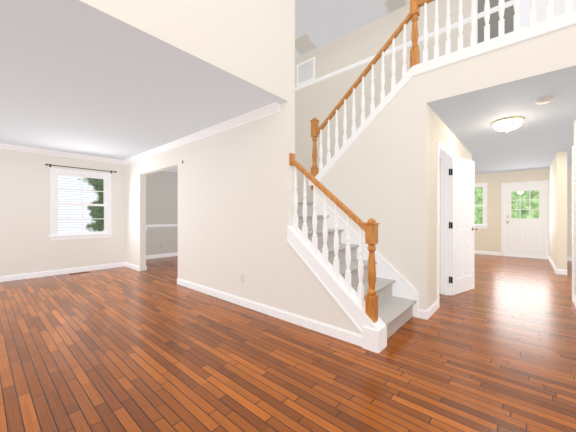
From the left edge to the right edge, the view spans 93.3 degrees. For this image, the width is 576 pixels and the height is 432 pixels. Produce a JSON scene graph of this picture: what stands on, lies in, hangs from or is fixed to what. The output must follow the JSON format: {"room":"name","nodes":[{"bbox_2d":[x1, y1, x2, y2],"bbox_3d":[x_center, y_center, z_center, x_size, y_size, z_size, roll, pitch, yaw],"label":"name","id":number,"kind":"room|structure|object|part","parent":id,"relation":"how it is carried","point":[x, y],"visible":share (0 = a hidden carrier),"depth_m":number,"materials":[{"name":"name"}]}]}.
{"room":"living room","nodes":[
{"label":"living room","id":0,"kind":"room"},
{"bbox_2d":[0,149,125,275],"bbox_3d":[-5.191,-0.105,4.767,0.120,2.540,4.200,0,0,41],"label":"wall","id":1,"kind":"structure","parent":0,"point":[27,245],"depth_m":5.20,"materials":[{"name":"paint"}]},
{"bbox_2d":[0,262,124,281],"bbox_3d":[-5.141,1.115,4.723,0.014,0.100,4.200,0,0,41],"label":"baseboard","id":2,"kind":"structure","parent":1,"relation":"attached to","point":[50,273],"depth_m":5.39,"materials":[{"name":"white wood"}]},
{"bbox_2d":[0,143,124,164],"bbox_3d":[-5.119,-1.232,4.704,0.072,0.086,4.200,0,0,41],"label":"crown molding","id":3,"kind":"structure","parent":1,"relation":"attached to","point":[48,152],"depth_m":5.37,"materials":[{"name":"white wood"}]},
{"bbox_2d":[49,168,112,240],"bbox_3d":[-4.325,-0.230,5.723,0.165,1.420,1.070,0,0,41],"label":"window","id":4,"kind":"structure","parent":1,"relation":"in","point":[106,204],"depth_m":5.70,"materials":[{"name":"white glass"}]},
{"bbox_2d":[45,164,116,172],"bbox_3d":[-4.265,-0.985,5.671,0.083,0.060,1.200,0,0,41],"label":"curtain rod","id":5,"kind":"object","parent":1,"relation":"attached to","point":[50,165],"visible":1,"depth_m":5.60,"materials":[{"name":"brown metal"}]},
{"bbox_2d":[0,0,286,159],"bbox_3d":[-3.265,-1.424,3.082,4.998,0.302,4.200,0,0,41],"label":"ceiling","id":6,"kind":"structure","parent":0,"point":[79,77],"depth_m":2.68,"materials":[{"name":"paint"}]},
{"bbox_2d":[146,171,177,255],"bbox_3d":[-3.072,-0.105,8.254,0.120,2.540,3.600,0,0,41],"label":"wall","id":7,"kind":"structure","parent":0,"point":[161,197],"depth_m":7.62,"materials":[{"name":"beige paint"}]},
{"bbox_2d":[146,252,177,258],"bbox_3d":[-3.061,1.115,8.165,0.014,0.100,3.480,0,0,41],"label":"baseboard","id":8,"kind":"structure","parent":7,"relation":"attached to","point":[161,255],"depth_m":7.61,"materials":[{"name":"white wood"}]},
{"bbox_2d":[146,224,177,227],"bbox_3d":[-3.058,0.275,8.162,0.022,0.070,3.480,0,0,41],"label":"trim","id":9,"kind":"structure","parent":7,"relation":"attached to","point":[168,225],"depth_m":7.68,"materials":[{"name":"white wood"}]},
{"bbox_2d":[164,167,177,171],"bbox_3d":[-1.606,-1.425,6.892,3.880,0.300,3.480,0,0,41],"label":"ceiling","id":10,"kind":"structure","parent":0,"point":[174,169],"depth_m":7.62,"materials":[{"name":"paint"}]},
{"bbox_2d":[80,0,287,100],"bbox_3d":[-1.428,-3.355,1.476,0.120,4.160,4.200,0,0,41],"label":"wall","id":11,"kind":"structure","parent":0,"point":[246,40],"depth_m":2.40,"materials":[{"name":"paint"}]},
{"bbox_2d":[126,0,361,334],"bbox_3d":[-1.775,-2.135,4.649,6.820,6.600,0.120,0,0,41],"label":"wall","id":12,"kind":"structure","parent":0,"point":[235,201],"depth_m":3.53,"materials":[{"name":"paint"}]},
{"bbox_2d":[125,262,139,270],"bbox_3d":[-3.452,1.115,6.027,0.840,0.100,0.014,0,0,41],"label":"baseboard","id":13,"kind":"structure","parent":12,"relation":"attached to","point":[132,266],"depth_m":6.00,"materials":[{"name":"white wood"}]},
{"bbox_2d":[123,102,279,164],"bbox_3d":[-1.951,-1.232,4.675,4.880,0.086,0.072,0,0,41],"label":"crown molding","id":14,"kind":"structure","parent":12,"relation":"attached to","point":[265,111],"depth_m":3.88,"materials":[{"name":"white wood"}]},
{"bbox_2d":[240,273,243,282],"bbox_3d":[-0.598,0.805,3.533,0.070,0.114,0.009,0,0,41],"label":"outlet","id":15,"kind":"object","parent":12,"relation":"attached to","point":[241,277],"visible":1,"depth_m":3.53,"materials":[{"name":"beige plastic"}]},
{"bbox_2d":[177,278,361,346],"bbox_3d":[-0.614,1.115,3.545,3.420,0.100,0.014,0,0,41],"label":"baseboard","id":16,"kind":"structure","parent":12,"relation":"attached to","point":[338,333],"depth_m":3.04,"materials":[{"name":"white wood"}]},
{"bbox_2d":[287,226,386,353],"bbox_3d":[0.435,0.639,2.716,1.044,1.052,0.184,0,0,41],"label":"trim","id":17,"kind":"structure","parent":12,"relation":"attached to","point":[374,337],"depth_m":2.56,"materials":[{"name":"white wood"}]},
{"bbox_2d":[298,195,386,324],"bbox_3d":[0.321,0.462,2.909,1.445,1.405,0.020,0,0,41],"label":"trim","id":18,"kind":"structure","parent":12,"relation":"attached to","point":[381,266],"depth_m":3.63,"materials":[{"name":"white wood"}]},
{"bbox_2d":[0,254,575,431],"bbox_3d":[0.903,1.225,5.416,10.200,0.120,13.600,0,0,41],"label":"floor","id":19,"kind":"structure","parent":0,"point":[154,347],"depth_m":2.16,"materials":[{"name":"brown wood"}]},
{"bbox_2d":[290,0,571,338],"bbox_3d":[1.536,-0.770,3.098,5.595,3.866,2.126,0,0,41],"label":"staircase","id":20,"kind":"structure","parent":19,"relation":"on","point":[394,314],"depth_m":2.98,"materials":[{"name":"white wood"}]},
{"bbox_3d":[0.416,0.137,2.733,0.992,1.679,0.102,0,0,41],"label":"newel rail","id":21,"kind":"part","parent":20,"relation":"part of","materials":[{"name":"brown wood"}]},
{"bbox_3d":[2.025,-1.552,2.747,4.396,2.302,0.102,0,0,41],"label":"newel rail","id":22,"kind":"part","parent":20,"relation":"part of","materials":[{"name":"brown wood"}]},
{"bbox_2d":[295,0,409,59],"bbox_3d":[0.182,-4.293,1.569,5.820,2.088,6.460,0,0,41],"label":"ceiling","id":23,"kind":"structure","parent":0,"point":[321,23],"depth_m":4.65,"materials":[{"name":"paint"}]},
{"bbox_2d":[295,32,316,54],"bbox_3d":[0.300,-3.345,5.305,0.400,0.119,0.360,0,0,41],"label":"ceiling vent","id":24,"kind":"object","parent":23,"relation":"in","point":[304,43],"visible":0.92,"depth_m":5.29,"materials":[{"name":"beige metal"}]},
{"bbox_2d":[383,0,407,13],"bbox_3d":[1.669,-3.317,4.227,0.320,0.077,0.220,0,0,41],"label":"ceiling vent","id":25,"kind":"object","parent":23,"relation":"in","point":[391,5],"visible":1,"depth_m":4.25,"materials":[{"name":"beige metal"}]},
{"bbox_2d":[316,72,428,309],"bbox_3d":[1.021,-0.240,3.625,1.544,2.810,0.120,0,0,41],"label":"wall","id":26,"kind":"structure","parent":0,"point":[378,171],"depth_m":3.29,"materials":[{"name":"paint"}]},
{"bbox_2d":[387,262,417,317],"bbox_3d":[0.937,0.405,3.599,1.465,1.520,0.030,0,0,41],"label":"trim","id":27,"kind":"structure","parent":26,"relation":"attached to","point":[402,287],"depth_m":3.22,"materials":[{"name":"white wood"}]},
{"bbox_2d":[418,309,425,318],"bbox_3d":[1.517,1.115,3.103,0.110,0.100,0.014,0,0,41],"label":"baseboard","id":28,"kind":"structure","parent":26,"relation":"attached to","point":[422,313],"depth_m":3.09,"materials":[{"name":"white wood"}]},
{"bbox_2d":[308,10,575,185],"bbox_3d":[2.054,-1.092,2.715,4.510,1.296,0.162,0,0,41],"label":"trim","id":29,"kind":"structure","parent":26,"relation":"attached to","point":[565,20],"depth_m":2.83,"materials":[{"name":"white wood"}]},
{"bbox_2d":[295,0,471,201],"bbox_3d":[2.314,-2.135,3.916,5.700,6.600,0.120,0,0,41],"label":"wall","id":30,"kind":"structure","parent":0,"point":[320,100],"depth_m":4.87,"materials":[{"name":"paint"}]},
{"bbox_2d":[297,57,314,85],"bbox_3d":[0.359,-2.935,5.538,0.460,0.440,0.012,0,0,41],"label":"air vent","id":31,"kind":"object","parent":30,"relation":"in","point":[305,71],"visible":1,"depth_m":5.53,"materials":[{"name":"white metal"}]},
{"bbox_2d":[295,0,521,90],"bbox_3d":[2.267,-2.665,3.862,5.700,0.070,0.022,0,0,41],"label":"trim","id":32,"kind":"structure","parent":30,"relation":"attached to","point":[441,31],"depth_m":4.33,"materials":[{"name":"white wood"}]},
{"bbox_2d":[475,0,514,43],"bbox_3d":[2.691,-2.630,3.496,0.540,2.090,0.016,0,0,41],"label":"trim","id":33,"kind":"structure","parent":30,"relation":"attached to","point":[509,12],"depth_m":3.52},
{"bbox_2d":[519,0,575,28],"bbox_3d":[3.060,-2.630,3.173,0.560,2.090,0.016,0,0,41],"label":"door frame","id":34,"kind":"structure","parent":30,"relation":"attached to","point":[541,10],"depth_m":3.23,"materials":[{"name":"white wood"}]},
{"bbox_2d":[439,156,440,293],"bbox_3d":[2.291,-0.055,4.149,0.099,2.440,0.099,0,0,41],"label":"wall","id":35,"kind":"structure","parent":0,"point":[439,224],"depth_m":4.09,"materials":[{"name":"paint"}]},
{"bbox_2d":[429,107,471,306],"bbox_3d":[2.693,-0.210,4.448,0.110,2.750,3.320,0,0,41],"label":"wall","id":36,"kind":"structure","parent":0,"point":[442,133],"depth_m":3.35,"materials":[{"name":"paint"}]},
{"bbox_2d":[426,301,437,319],"bbox_3d":[1.715,1.115,3.235,0.014,0.100,0.474,0,0,41],"label":"baseboard","id":37,"kind":"structure","parent":36,"relation":"attached to","point":[431,309],"depth_m":3.19,"materials":[{"name":"white wood"}]},
{"bbox_2d":[437,142,450,307],"bbox_3d":[2.110,0.113,3.769,0.126,2.105,0.800,0,0,41],"label":"door frame","id":38,"kind":"structure","parent":36,"relation":"attached to","point":[443,153],"depth_m":4.01,"materials":[{"name":"white wood"}]},
{"bbox_2d":[449,156,477,294],"bbox_3d":[2.667,0.142,4.158,0.720,2.030,0.175,0,0,-33],"label":"hall door","id":39,"kind":"structure","parent":36,"relation":"in","point":[463,228],"depth_m":4.12,"materials":[{"name":"white wood"}]},
{"bbox_3d":[2.909,0.197,4.317,0.064,0.062,0.175,0,0,-33],"label":"knob","id":40,"kind":"part","parent":39,"relation":"part of","materials":[{"name":"silver metal"}]},
{"bbox_2d":[426,24,575,102],"bbox_3d":[2.678,-1.461,2.175,2.860,0.368,0.122,0,0,41],"label":"wall","id":41,"kind":"structure","parent":0,"point":[549,52],"depth_m":2.60,"materials":[{"name":"paint"}]},
{"bbox_2d":[427,65,575,174],"bbox_3d":[4.444,-1.430,5.819,5.000,0.310,7.930,0,0,41],"label":"ceiling","id":42,"kind":"structure","parent":0,"point":[541,136],"depth_m":3.63,"materials":[{"name":"paint"}]},
{"bbox_2d":[492,117,523,131],"bbox_3d":[2.948,-1.201,3.653,0.340,0.148,0.340,0,0,41],"label":"ceiling lamp","id":43,"kind":"object","parent":42,"relation":"attached to","point":[508,124],"visible":1,"depth_m":3.56,"materials":[{"name":"white glass"}]},
{"bbox_2d":[536,96,553,104],"bbox_3d":[2.796,-1.255,2.963,0.140,0.040,0.140,0,0,41],"label":"smoke detector","id":44,"kind":"object","parent":42,"relation":"attached to","point":[545,100],"visible":1,"depth_m":2.93,"materials":[{"name":"white plastic"}]},
{"bbox_2d":[475,167,571,256],"bbox_3d":[6.291,-0.105,8.023,5.120,2.540,0.120,0,0,41],"label":"wall","id":45,"kind":"structure","parent":0,"point":[488,239],"depth_m":8.03,"materials":[{"name":"paint"}]},
{"bbox_2d":[475,183,487,228],"bbox_3d":[5.705,-0.312,8.506,0.900,1.385,0.165,0,0,41],"label":"window","id":46,"kind":"structure","parent":45,"relation":"in","point":[483,225],"depth_m":8.24,"materials":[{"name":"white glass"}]},
{"bbox_2d":[475,251,499,255],"bbox_3d":[5.321,1.115,8.782,2.420,0.100,0.014,0,0,41],"label":"baseboard","id":47,"kind":"structure","parent":45,"relation":"attached to","point":[487,253],"depth_m":8.18,"materials":[{"name":"white wood"}]},
{"bbox_2d":[501,180,548,258],"bbox_3d":[6.681,0.102,7.671,1.040,2.125,0.136,0,0,41],"label":"door frame","id":48,"kind":"structure","parent":45,"relation":"attached to","point":[503,185],"depth_m":7.89,"materials":[{"name":"white wood"}]},
{"bbox_2d":[505,184,545,258],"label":"back door","id":49,"kind":"structure","parent":45,"relation":"in","point":[523,205],"depth_m":7.69,"materials":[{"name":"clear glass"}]},
{"bbox_2d":[549,151,566,269],"bbox_3d":[6.264,-0.055,6.339,0.144,2.440,2.450,0,0,41],"label":"wall","id":50,"kind":"structure","parent":0,"point":[558,211],"depth_m":5.45,"materials":[{"name":"paint"}]},
{"bbox_2d":[548,256,556,272],"bbox_3d":[6.205,1.115,6.391,0.014,0.100,2.450,0,0,41],"label":"baseboard","id":51,"kind":"structure","parent":50,"relation":"attached to","point":[552,264],"depth_m":6.19,"materials":[{"name":"white wood"}]},
{"bbox_2d":[556,269,566,274],"bbox_3d":[5.448,1.115,5.417,0.158,0.100,0.014,0,0,41],"label":"baseboard","id":52,"kind":"structure","parent":50,"relation":"attached to","point":[561,271],"depth_m":5.41,"materials":[{"name":"white wood"}]},
{"bbox_2d":[574,120,575,296],"bbox_3d":[3.331,-0.055,2.967,0.120,2.440,1.930,0,0,41],"label":"wall","id":53,"kind":"structure","parent":0,"point":[575,208],"depth_m":3.60,"materials":[{"name":"paint"}]},
{"bbox_2d":[572,145,573,301],"bbox_3d":[3.941,0.105,3.676,0.136,2.120,0.091,0,0,41],"label":"door frame","id":54,"kind":"structure","parent":53,"relation":"attached to","point":[572,222],"depth_m":3.71,"materials":[{"name":"white wood"}]},
{"label":"outside","id":55,"kind":"structure","parent":0,"visible":0},
{"bbox_2d":[58,175,103,232],"bbox_3d":[-6.699,-1.085,7.547,0.050,5.500,8.000,0,0,41],"label":"siding","id":56,"kind":"object","parent":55,"point":[89,214],"depth_m":8.08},
{"bbox_2d":[475,184,546,253],"bbox_3d":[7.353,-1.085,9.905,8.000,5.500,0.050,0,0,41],"label":"garden","id":57,"kind":"object","parent":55,"point":[479,200],"depth_m":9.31,"materials":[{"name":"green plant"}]}
]}

